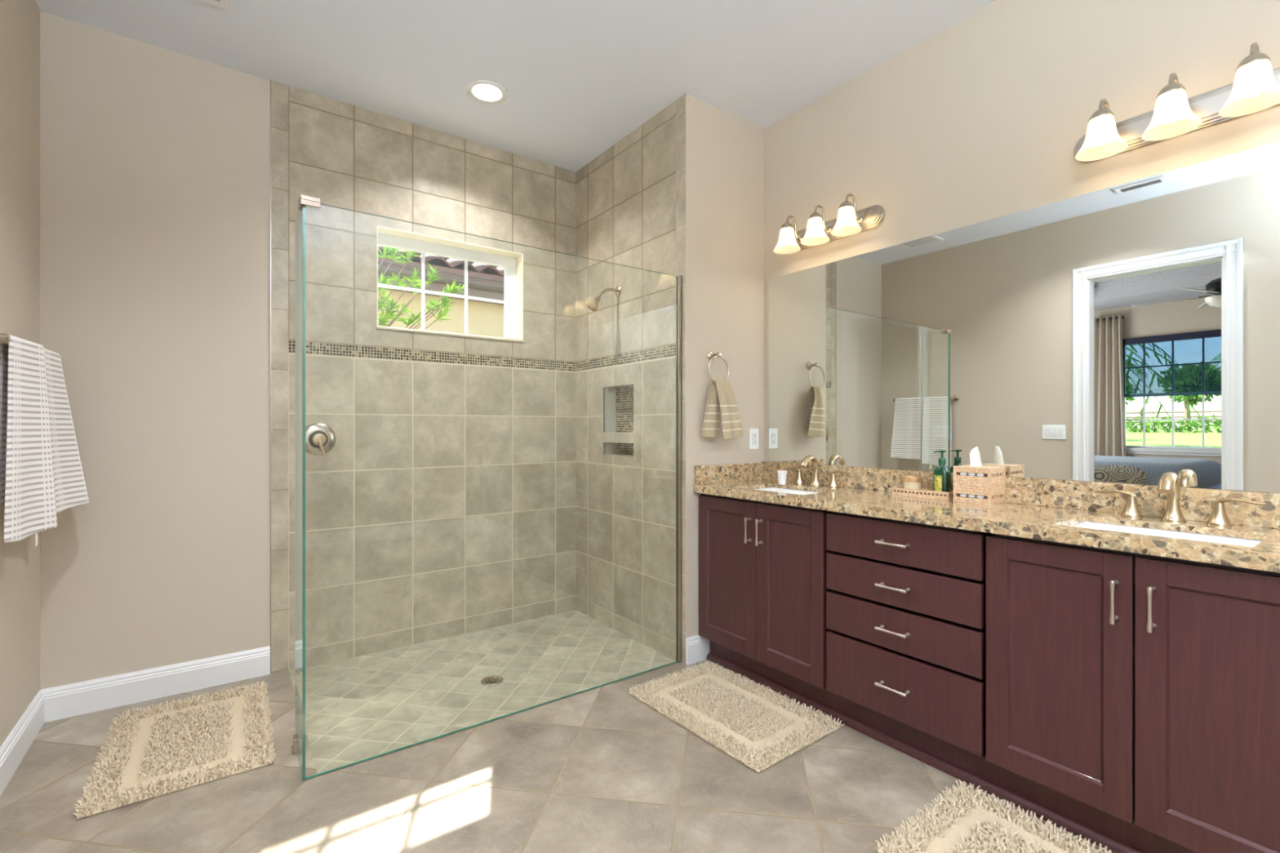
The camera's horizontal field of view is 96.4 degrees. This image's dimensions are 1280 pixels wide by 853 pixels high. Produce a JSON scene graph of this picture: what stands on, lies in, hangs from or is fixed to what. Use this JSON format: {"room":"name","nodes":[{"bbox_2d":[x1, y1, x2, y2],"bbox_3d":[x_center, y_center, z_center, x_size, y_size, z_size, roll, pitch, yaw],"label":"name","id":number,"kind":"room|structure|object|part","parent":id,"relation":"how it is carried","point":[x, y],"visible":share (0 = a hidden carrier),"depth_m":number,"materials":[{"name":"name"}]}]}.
{"room":"bathroom","nodes":[
{"label":"bathroom","id":0,"kind":"room"},
{"bbox_2d":[0,0,39,746],"bbox_3d":[-0.855,-0.307,0.081,0.120,3.210,5.382,0,0,-36],"label":"wall","id":1,"kind":"structure","parent":0,"point":[20,20],"depth_m":2.06,"materials":[{"name":"beige paint"}]},
{"bbox_2d":[0,333,9,343],"bbox_3d":[-2.102,-0.268,1.940,0.066,0.048,0.613,0,0,-36],"label":"towel bar","id":2,"kind":"object","parent":1,"relation":"attached to","point":[4,338],"visible":0.2,"depth_m":1.72,"materials":[{"name":"silver metal"}]},
{"bbox_2d":[0,333,88,546],"bbox_3d":[-2.050,0.053,1.979,0.143,0.680,0.524,0,0,-36],"label":"bath towel","id":3,"kind":"object","parent":2,"relation":"hanging from","point":[42,476],"visible":0.99,"depth_m":1.88,"materials":[{"name":"white fabric"}]},
{"bbox_2d":[0,689,44,796],"bbox_3d":[-1.909,1.113,1.634,0.015,0.130,1.630,0,0,-36],"label":"baseboard","id":4,"kind":"structure","parent":1,"relation":"attached to","point":[15,746],"depth_m":2.02,"materials":[{"name":"white wood"}]},
{"bbox_2d":[40,11,575,689],"bbox_3d":[-1.224,-0.182,3.243,3.262,2.960,0.164,0,0,-36],"label":"wall","id":5,"kind":"structure","parent":0,"point":[155,161],"depth_m":2.74,"materials":[{"name":"beige paint"}]},
{"bbox_2d":[40,645,270,722],"bbox_3d":[-2.081,1.113,2.509,0.773,0.130,0.015,0,0,-36],"label":"baseboard","id":6,"kind":"structure","parent":5,"relation":"attached to","point":[72,700],"depth_m":2.48,"materials":[{"name":"white wood"}]},
{"bbox_2d":[270,80,271,673],"bbox_3d":[-1.770,-0.242,2.743,0.003,2.840,0.007,0,0,-36],"label":"trim","id":7,"kind":"structure","parent":5,"relation":"attached to","point":[270,80],"depth_m":2.74,"materials":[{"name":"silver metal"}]},
{"bbox_2d":[305,423,336,457],"bbox_3d":[-1.587,0.063,2.829,0.160,0.166,0.076,0,0,-36],"label":"shower valve","id":8,"kind":"object","parent":5,"relation":"attached to","point":[320,438],"visible":0.94,"depth_m":2.84,"materials":[{"name":"silver metal"}]},
{"bbox_3d":[-1.566,0.101,2.814,0.040,0.089,0.019,0,0,7],"label":"lever","id":9,"kind":"part","parent":8,"relation":"part of","materials":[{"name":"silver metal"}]},
{"bbox_2d":[377,232,515,339],"bbox_3d":[-1.143,-0.789,3.353,0.875,0.551,0.040,0,0,-36],"label":"window","id":10,"kind":"structure","parent":5,"relation":"in","point":[508,264],"depth_m":3.42,"materials":[{"name":"white plastic"}]},
{"bbox_2d":[377,226,523,339],"bbox_3d":[-1.082,-0.798,3.308,0.832,0.531,0.102,0,0,-36],"label":"trim","id":11,"kind":"structure","parent":5,"relation":"attached to","point":[518,256],"depth_m":3.42,"materials":[{"name":"white paint"}]},
{"bbox_2d":[376,325,524,342],"bbox_3d":[-1.082,-0.528,3.307,0.836,0.014,0.110,0,0,-36],"label":"trim","id":12,"kind":"structure","parent":5,"relation":"attached to","point":[377,326],"depth_m":3.23,"materials":[{"name":"beige stone"}]},
{"bbox_2d":[35,0,997,172],"bbox_3d":[0.413,-1.732,1.109,3.142,0.140,5.542,0,0,-36],"label":"ceiling","id":13,"kind":"structure","parent":0,"point":[578,77],"depth_m":2.52,"materials":[{"name":"white paint"}]},
{"bbox_2d":[200,0,229,10],"bbox_3d":[-1.663,-1.656,2.057,0.308,0.011,0.305,0,0,-36],"label":"ceiling vent","id":14,"kind":"object","parent":13,"relation":"in","point":[224,4],"visible":1,"depth_m":2.23,"materials":[{"name":"white"}]},
{"bbox_2d":[466,79,507,103],"bbox_3d":[-0.758,-1.709,2.839,0.220,0.106,0.220,0,0,-36],"label":"recessed light","id":15,"kind":"object","parent":13,"relation":"in","point":[486,91],"visible":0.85,"depth_m":2.85,"materials":[{"name":"white glass"}]},
{"bbox_2d":[0,609,1112,852],"bbox_3d":[0.364,1.238,0.974,3.142,0.120,5.382,0,0,-36],"label":"floor","id":16,"kind":"structure","parent":0,"point":[597,770],"depth_m":1.93,"materials":[{"name":"tile"}]},
{"bbox_2d":[72,680,276,819],"bbox_3d":[-1.701,1.163,2.163,0.526,0.029,0.774,0,0,-35],"label":"bath rug","id":17,"kind":"object","parent":16,"relation":"on","point":[154,752],"visible":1,"depth_m":2.08,"materials":[{"name":"fabric"}]},
{"bbox_2d":[290,194,681,780],"bbox_3d":[-0.532,0.203,2.479,1.660,1.950,0.245,0,0,-36],"label":"glass frame","id":18,"kind":"object","parent":16,"relation":"on","point":[298,747],"visible":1,"depth_m":2.02,"materials":[{"name":"clear glass"}]},
{"bbox_3d":[-1.190,0.209,2.004,0.010,1.930,0.220,0,0,-36],"label":"return panel","id":19,"kind":"part","parent":18,"relation":"part of","materials":[{"name":"clear glass"}]},
{"bbox_2d":[480,675,503,685],"bbox_3d":[-0.703,1.204,2.718,0.104,0.008,0.104,0,0,-36],"label":"floor drain","id":20,"kind":"object","parent":16,"relation":"in","point":[490,680],"visible":1,"depth_m":2.71,"materials":[{"name":"silver metal"}]},
{"bbox_2d":[626,660,844,773],"bbox_3d":[0.371,1.163,2.392,0.526,0.029,0.774,0,0,-38],"label":"bath rug","id":21,"kind":"object","parent":16,"relation":"on","point":[758,727],"visible":1,"depth_m":2.33,"materials":[{"name":"fabric"}]},
{"bbox_2d":[698,493,827,689],"bbox_3d":[0.697,0.689,2.723,0.527,0.724,0.752,0,0,-36],"label":"base cabinet","id":22,"kind":"object","parent":16,"relation":"on","point":[762,589],"visible":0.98,"depth_m":2.53,"materials":[{"name":"brown wood"}]},
{"bbox_3d":[0.416,0.696,2.740,0.020,0.708,0.382,0,0,-36],"label":"door","id":23,"kind":"part","parent":22,"relation":"part of","materials":[{"name":"brown wood"}]},
{"bbox_3d":[0.488,0.466,2.595,0.037,0.116,0.016,0,0,-36],"label":"handle","id":24,"kind":"part","parent":22,"relation":"part of","materials":[{"name":"silver metal"}]},
{"bbox_3d":[0.527,0.466,2.542,0.037,0.116,0.016,0,0,-36],"label":"handle","id":25,"kind":"part","parent":22,"relation":"part of","materials":[{"name":"silver metal"}]},
{"bbox_3d":[0.636,0.696,2.439,0.020,0.708,0.355,0,0,-36],"label":"door","id":26,"kind":"part","parent":22,"relation":"part of","materials":[{"name":"brown wood"}]},
{"bbox_2d":[693,461,1279,573],"bbox_3d":[1.104,0.258,2.177,0.524,0.137,2.116,0,0,-36],"label":"countertop","id":27,"kind":"structure","parent":22,"relation":"on","point":[1037,508],"depth_m":1.90,"materials":[{"name":"stone"}]},
{"bbox_2d":[777,470,786,484],"bbox_3d":[0.717,0.254,2.887,0.050,0.068,0.050,0,0,-36],"label":"paper cup","id":28,"kind":"object","parent":27,"relation":"on","point":[782,474],"visible":1,"depth_m":2.87,"materials":[{"name":"white paper"}]},
{"bbox_2d":[742,487,822,520],"bbox_3d":[0.690,0.372,2.688,0.330,0.134,0.448,0,0,-36],"label":"sink","id":29,"kind":"object","parent":27,"relation":"in","point":[770,489],"visible":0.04,"depth_m":2.86,"materials":[{"name":"white ceramic"}]},
{"bbox_2d":[782,454,849,488],"bbox_3d":[0.837,0.212,2.805,0.137,0.153,0.389,0,0,-36],"label":"faucet","id":30,"kind":"object","parent":27,"relation":"on","point":[815,482],"visible":1,"depth_m":2.81,"materials":[{"name":"silver metal"}]},
{"bbox_3d":[0.782,0.217,2.940,0.025,0.025,0.106,0,0,-42],"label":"lever","id":31,"kind":"part","parent":30,"relation":"part of","materials":[{"name":"gold metal"}]},
{"bbox_3d":[0.809,0.255,2.909,0.054,0.067,0.054,0,0,-36],"label":"handle","id":32,"kind":"part","parent":30,"relation":"part of","materials":[{"name":"gold metal"}]},
{"bbox_3d":[0.837,0.212,2.805,0.137,0.153,0.058,0,0,-36],"label":"spout","id":33,"kind":"part","parent":30,"relation":"part of","materials":[{"name":"gold metal"}]},
{"bbox_3d":[0.927,0.255,2.747,0.054,0.067,0.054,0,0,-36],"label":"handle","id":34,"kind":"part","parent":30,"relation":"part of","materials":[{"name":"gold metal"}]},
{"bbox_3d":[0.949,0.217,2.712,0.025,0.025,0.106,0,0,-30],"label":"lever","id":35,"kind":"part","parent":30,"relation":"part of","materials":[{"name":"gold metal"}]},
{"bbox_2d":[892,485,953,500],"bbox_3d":[1.186,0.272,2.378,0.100,0.032,0.235,0,0,-36],"label":"rattan tray","id":36,"kind":"object","parent":27,"relation":"on","point":[929,493],"visible":0.77,"depth_m":2.34,"materials":[{"name":"brown wicker"}]},
{"bbox_2d":[901,475,923,489],"bbox_3d":[1.150,0.246,2.420,0.083,0.074,0.083,0,0,-36],"label":"candle jar","id":37,"kind":"object","parent":36,"relation":"in","point":[908,482],"visible":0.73,"depth_m":2.39,"materials":[{"name":"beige glass"}]},
{"bbox_2d":[933,449,951,492],"bbox_3d":[1.228,0.188,2.329,0.051,0.190,0.060,0,0,-36],"label":"soap bottle","id":38,"kind":"object","parent":36,"relation":"in","point":[941,473],"visible":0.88,"depth_m":2.31,"materials":[{"name":"green plastic"}]},
{"bbox_2d":[953,446,1005,505],"bbox_3d":[1.302,0.181,2.196,0.132,0.214,0.132,0,0,-36],"label":"tissue box","id":39,"kind":"object","parent":27,"relation":"on","point":[976,483],"visible":1,"depth_m":2.16,"materials":[{"name":"brown wicker"}]},
{"bbox_2d":[1068,520,1262,599],"bbox_3d":[1.468,0.372,1.626,0.330,0.134,0.452,0,0,-36],"label":"sink","id":40,"kind":"object","parent":27,"relation":"in","point":[1129,529],"visible":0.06,"depth_m":1.70,"materials":[{"name":"white ceramic"}]},
{"bbox_2d":[1094,471,1266,526],"bbox_3d":[1.614,0.212,1.743,0.137,0.153,0.389,0,0,-36],"label":"faucet","id":41,"kind":"object","parent":27,"relation":"on","point":[1169,482],"visible":1,"depth_m":1.74,"materials":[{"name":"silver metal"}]},
{"bbox_3d":[1.560,0.217,1.878,0.025,0.025,0.106,0,0,-42],"label":"lever","id":42,"kind":"part","parent":41,"relation":"part of","materials":[{"name":"gold metal"}]},
{"bbox_3d":[1.587,0.255,1.847,0.054,0.067,0.054,0,0,-36],"label":"handle","id":43,"kind":"part","parent":41,"relation":"part of","materials":[{"name":"gold metal"}]},
{"bbox_3d":[1.614,0.212,1.743,0.137,0.153,0.058,0,0,-36],"label":"spout","id":44,"kind":"part","parent":41,"relation":"part of","materials":[{"name":"gold metal"}]},
{"bbox_3d":[1.705,0.255,1.686,0.054,0.067,0.054,0,0,-36],"label":"handle","id":45,"kind":"part","parent":41,"relation":"part of","materials":[{"name":"gold metal"}]},
{"bbox_3d":[1.727,0.217,1.650,0.025,0.025,0.106,0,0,-30],"label":"lever","id":46,"kind":"part","parent":41,"relation":"part of","materials":[{"name":"gold metal"}]},
{"bbox_2d":[826,511,986,757],"bbox_3d":[1.095,0.689,2.180,0.527,0.724,0.589,0,0,-36],"label":"base cabinet","id":47,"kind":"object","parent":16,"relation":"on","point":[906,601],"visible":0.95,"depth_m":2.01,"materials":[{"name":"brown wood"}]},
{"bbox_3d":[0.897,0.929,2.036,0.037,0.016,0.116,0,0,-36],"label":"handle","id":48,"kind":"part","parent":47,"relation":"part of","materials":[{"name":"silver metal"}]},
{"bbox_3d":[0.897,0.727,2.036,0.037,0.016,0.116,0,0,-36],"label":"handle","id":49,"kind":"part","parent":47,"relation":"part of","materials":[{"name":"silver metal"}]},
{"bbox_3d":[0.897,0.571,2.036,0.037,0.016,0.116,0,0,-36],"label":"handle","id":50,"kind":"part","parent":47,"relation":"part of","materials":[{"name":"silver metal"}]},
{"bbox_3d":[0.897,0.415,2.036,0.037,0.016,0.116,0,0,-36],"label":"handle","id":51,"kind":"part","parent":47,"relation":"part of","materials":[{"name":"silver metal"}]},
{"bbox_3d":[0.920,0.929,2.053,0.020,0.233,0.576,0,0,-36],"label":"drawer","id":52,"kind":"part","parent":47,"relation":"part of","materials":[{"name":"brown wood"}]},
{"bbox_3d":[0.920,0.727,2.053,0.020,0.146,0.576,0,0,-36],"label":"drawer","id":53,"kind":"part","parent":47,"relation":"part of","materials":[{"name":"brown wood"}]},
{"bbox_3d":[0.920,0.571,2.053,0.020,0.141,0.576,0,0,-36],"label":"drawer","id":54,"kind":"part","parent":47,"relation":"part of","materials":[{"name":"brown wood"}]},
{"bbox_3d":[0.920,0.415,2.053,0.020,0.146,0.576,0,0,-36],"label":"drawer","id":55,"kind":"part","parent":47,"relation":"part of","materials":[{"name":"brown wood"}]},
{"bbox_2d":[706,640,1198,852],"bbox_3d":[1.123,1.115,2.205,0.433,0.127,2.090,0,0,-36],"label":"toe kick","id":56,"kind":"object","parent":16,"relation":"on","point":[1119,836],"visible":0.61,"depth_m":1.92,"materials":[{"name":"brown wood"}]},
{"bbox_2d":[875,778,1115,852],"bbox_3d":[1.074,1.163,1.432,0.526,0.029,0.774,0,0,-36],"label":"bath rug","id":57,"kind":"object","parent":16,"relation":"on","point":[965,820],"visible":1,"depth_m":1.65,"materials":[{"name":"fabric"}]},
{"bbox_2d":[986,532,1279,852],"bbox_3d":[1.490,0.689,1.641,0.527,0.724,0.746,0,0,-36],"label":"base cabinet","id":58,"kind":"object","parent":16,"relation":"on","point":[1148,702],"visible":1,"depth_m":1.50,"materials":[{"name":"brown wood"}]},
{"bbox_3d":[1.204,0.696,1.665,0.020,0.708,0.359,0,0,-36],"label":"door","id":59,"kind":"part","parent":58,"relation":"part of","materials":[{"name":"brown wood"}]},
{"bbox_3d":[1.267,0.466,1.531,0.037,0.116,0.016,0,0,-36],"label":"handle","id":60,"kind":"part","parent":58,"relation":"part of","materials":[{"name":"silver metal"}]},
{"bbox_3d":[1.312,0.466,1.470,0.037,0.116,0.016,0,0,-36],"label":"handle","id":61,"kind":"part","parent":58,"relation":"part of","materials":[{"name":"silver metal"}]},
{"bbox_3d":[1.423,0.696,1.366,0.020,0.708,0.370,0,0,-36],"label":"door","id":62,"kind":"part","parent":58,"relation":"part of","materials":[{"name":"brown wood"}]},
{"bbox_2d":[575,93,685,663],"bbox_3d":[-0.057,-0.212,3.321,0.100,2.900,1.098,0,0,-36],"label":"wall","id":63,"kind":"structure","parent":0,"point":[630,199],"depth_m":3.25,"materials":[{"name":"tile"}]},
{"bbox_2d":[586,285,621,311],"bbox_3d":[-0.210,-0.738,3.269,0.210,0.166,0.076,0,0,-36],"label":"showerhead","id":64,"kind":"object","parent":63,"relation":"attached to","point":[593,304],"visible":1,"depth_m":3.24,"materials":[{"name":"silver metal"}]},
{"bbox_3d":[-0.185,-0.768,3.287,0.139,0.074,0.018,0,0,-36],"label":"arm","id":65,"kind":"part","parent":64,"relation":"part of","materials":[{"name":"silver metal"}]},
{"bbox_2d":[685,93,764,637],"bbox_3d":[0.499,-0.182,3.064,0.692,2.960,0.030,0,0,-36],"label":"wall","id":66,"kind":"structure","parent":0,"point":[725,151],"depth_m":2.98,"materials":[{"name":"beige paint"}]},
{"bbox_2d":[685,634,710,665],"bbox_3d":[0.294,1.113,2.887,0.153,0.130,0.015,0,0,-36],"label":"baseboard","id":67,"kind":"structure","parent":66,"relation":"attached to","point":[697,647],"depth_m":2.87,"materials":[{"name":"white wood"}]},
{"bbox_2d":[706,351,728,384],"bbox_3d":[0.385,-0.303,2.918,0.149,0.176,0.072,0,0,-36],"label":"towel ring","id":68,"kind":"object","parent":66,"relation":"attached to","point":[711,356],"visible":0.99,"depth_m":2.91,"materials":[{"name":"silver metal"}]},
{"bbox_3d":[0.385,-0.367,2.918,0.048,0.048,0.072,0,0,-36],"label":"post","id":69,"kind":"part","parent":68,"relation":"part of","materials":[{"name":"silver metal"}]},
{"bbox_2d":[701,380,742,439],"bbox_3d":[0.419,-0.089,2.899,0.228,0.299,0.085,0,0,-5],"label":"hand towel","id":70,"kind":"object","parent":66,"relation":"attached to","point":[721,394],"visible":1,"depth_m":2.90,"materials":[{"name":"beige fabric"}]},
{"bbox_2d":[749,428,758,448],"bbox_3d":[0.625,0.063,3.133,0.073,0.113,0.008,0,0,-36],"label":"outlet","id":71,"kind":"object","parent":66,"relation":"attached to","point":[753,433],"visible":1,"depth_m":3.13,"materials":[{"name":"white plastic"}]},
{"bbox_2d":[752,432,756,444],"bbox_3d":[0.626,0.063,3.131,0.033,0.066,0.003,0,0,-36],"label":"socket","id":72,"kind":"object","parent":71,"relation":"attached to","point":[754,434],"depth_m":3.13,"materials":[{"name":"white plastic"}]},
{"bbox_2d":[764,0,1279,493],"bbox_3d":[1.960,-0.182,1.555,0.120,2.960,4.192,0,0,-36],"label":"wall","id":73,"kind":"structure","parent":0,"point":[984,118],"depth_m":2.22,"materials":[{"name":"beige paint"}]},
{"bbox_2d":[773,193,884,253],"bbox_3d":[0.869,-0.985,2.772,0.201,0.182,0.560,0,0,-36],"label":"vanity light","id":74,"kind":"object","parent":73,"relation":"attached to","point":[849,221],"visible":1,"depth_m":2.72,"materials":[{"name":"white glass"}]},
{"bbox_3d":[0.741,-0.949,2.888,0.133,0.109,0.133,0,0,-36],"label":"lamp shade","id":75,"kind":"part","parent":74,"relation":"part of","materials":[{"name":"white glass"}]},
{"bbox_3d":[0.785,-1.016,2.920,0.120,0.121,0.034,0,0,-36],"label":"arm","id":76,"kind":"part","parent":74,"relation":"part of","materials":[{"name":"silver metal"}]},
{"bbox_3d":[0.842,-0.949,2.751,0.133,0.109,0.133,0,0,-36],"label":"lamp shade","id":77,"kind":"part","parent":74,"relation":"part of","materials":[{"name":"white glass"}]},
{"bbox_3d":[0.885,-1.016,2.783,0.120,0.121,0.034,0,0,-36],"label":"arm","id":78,"kind":"part","parent":74,"relation":"part of","materials":[{"name":"silver metal"}]},
{"bbox_3d":[0.934,-0.972,2.820,0.005,0.056,0.505,0,0,-36],"label":"plate","id":79,"kind":"part","parent":74,"relation":"part of","materials":[{"name":"silver metal"}]},
{"bbox_3d":[0.942,-0.949,2.615,0.133,0.109,0.133,0,0,-36],"label":"lamp shade","id":80,"kind":"part","parent":74,"relation":"part of","materials":[{"name":"white glass"}]},
{"bbox_3d":[0.985,-1.016,2.647,0.120,0.121,0.034,0,0,-36],"label":"arm","id":81,"kind":"part","parent":74,"relation":"part of","materials":[{"name":"silver metal"}]},
{"bbox_2d":[761,461,1279,528],"bbox_3d":[1.307,0.238,2.325,0.022,0.099,2.116,0,0,-36],"label":"backsplash","id":82,"kind":"structure","parent":73,"relation":"attached to","point":[1196,504],"depth_m":1.98,"materials":[{"name":"stone"}]},
{"bbox_2d":[768,141,1279,493],"bbox_3d":[1.324,-0.313,2.316,0.005,1.004,2.082,0,0,-36],"label":"wall mirror","id":83,"kind":"object","parent":73,"relation":"attached to","point":[1129,332],"visible":0.9,"depth_m":2.05,"materials":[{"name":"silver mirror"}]},
{"bbox_2d":[1074,42,1279,162],"bbox_3d":[1.624,-0.985,1.741,0.201,0.182,0.560,0,0,-36],"label":"vanity light","id":84,"kind":"object","parent":73,"relation":"attached to","point":[1255,87],"visible":1,"depth_m":1.72,"materials":[{"name":"white glass"}]},
{"bbox_3d":[1.496,-0.949,1.858,0.133,0.109,0.133,0,0,-36],"label":"lamp shade","id":85,"kind":"part","parent":84,"relation":"part of","materials":[{"name":"white glass"}]},
{"bbox_3d":[1.540,-1.016,1.890,0.120,0.121,0.034,0,0,-36],"label":"arm","id":86,"kind":"part","parent":84,"relation":"part of","materials":[{"name":"silver metal"}]},
{"bbox_3d":[1.596,-0.949,1.721,0.133,0.109,0.133,0,0,-36],"label":"lamp shade","id":87,"kind":"part","parent":84,"relation":"part of","materials":[{"name":"white glass"}]},
{"bbox_3d":[1.640,-1.016,1.753,0.120,0.121,0.034,0,0,-36],"label":"arm","id":88,"kind":"part","parent":84,"relation":"part of","materials":[{"name":"silver metal"}]},
{"bbox_3d":[1.689,-0.972,1.789,0.005,0.056,0.505,0,0,-36],"label":"plate","id":89,"kind":"part","parent":84,"relation":"part of","materials":[{"name":"silver metal"}]},
{"bbox_3d":[1.696,-0.949,1.585,0.133,0.109,0.133,0,0,-36],"label":"lamp shade","id":90,"kind":"part","parent":84,"relation":"part of","materials":[{"name":"white glass"}]},
{"bbox_3d":[1.740,-1.016,1.617,0.120,0.121,0.034,0,0,-36],"label":"arm","id":91,"kind":"part","parent":84,"relation":"part of","materials":[{"name":"silver metal"}]},
{"label":"outside","id":92,"kind":"structure","parent":0,"visible":0},
{"bbox_3d":[-24.940,1.553,8.659,90.000,0.150,36.550,0,0,-36],"label":"ground","id":93,"kind":"structure","parent":92,"visible":0},
{"bbox_2d":[377,246,469,329],"bbox_3d":[-1.764,0.036,3.961,0.624,2.886,1.108,0,0,38],"label":"tree","id":94,"kind":"object","parent":93,"relation":"on","point":[382,321],"visible":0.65,"depth_m":4.04,"materials":[{"name":"green plant"}]},
{"bbox_2d":[377,245,503,337],"bbox_3d":[-2.697,-0.646,6.218,15.000,4.248,3.180,0,0,-36],"label":"house","id":95,"kind":"structure","parent":93,"relation":"on","point":[485,318],"depth_m":5.20,"materials":[{"name":"beige"}]}
]}

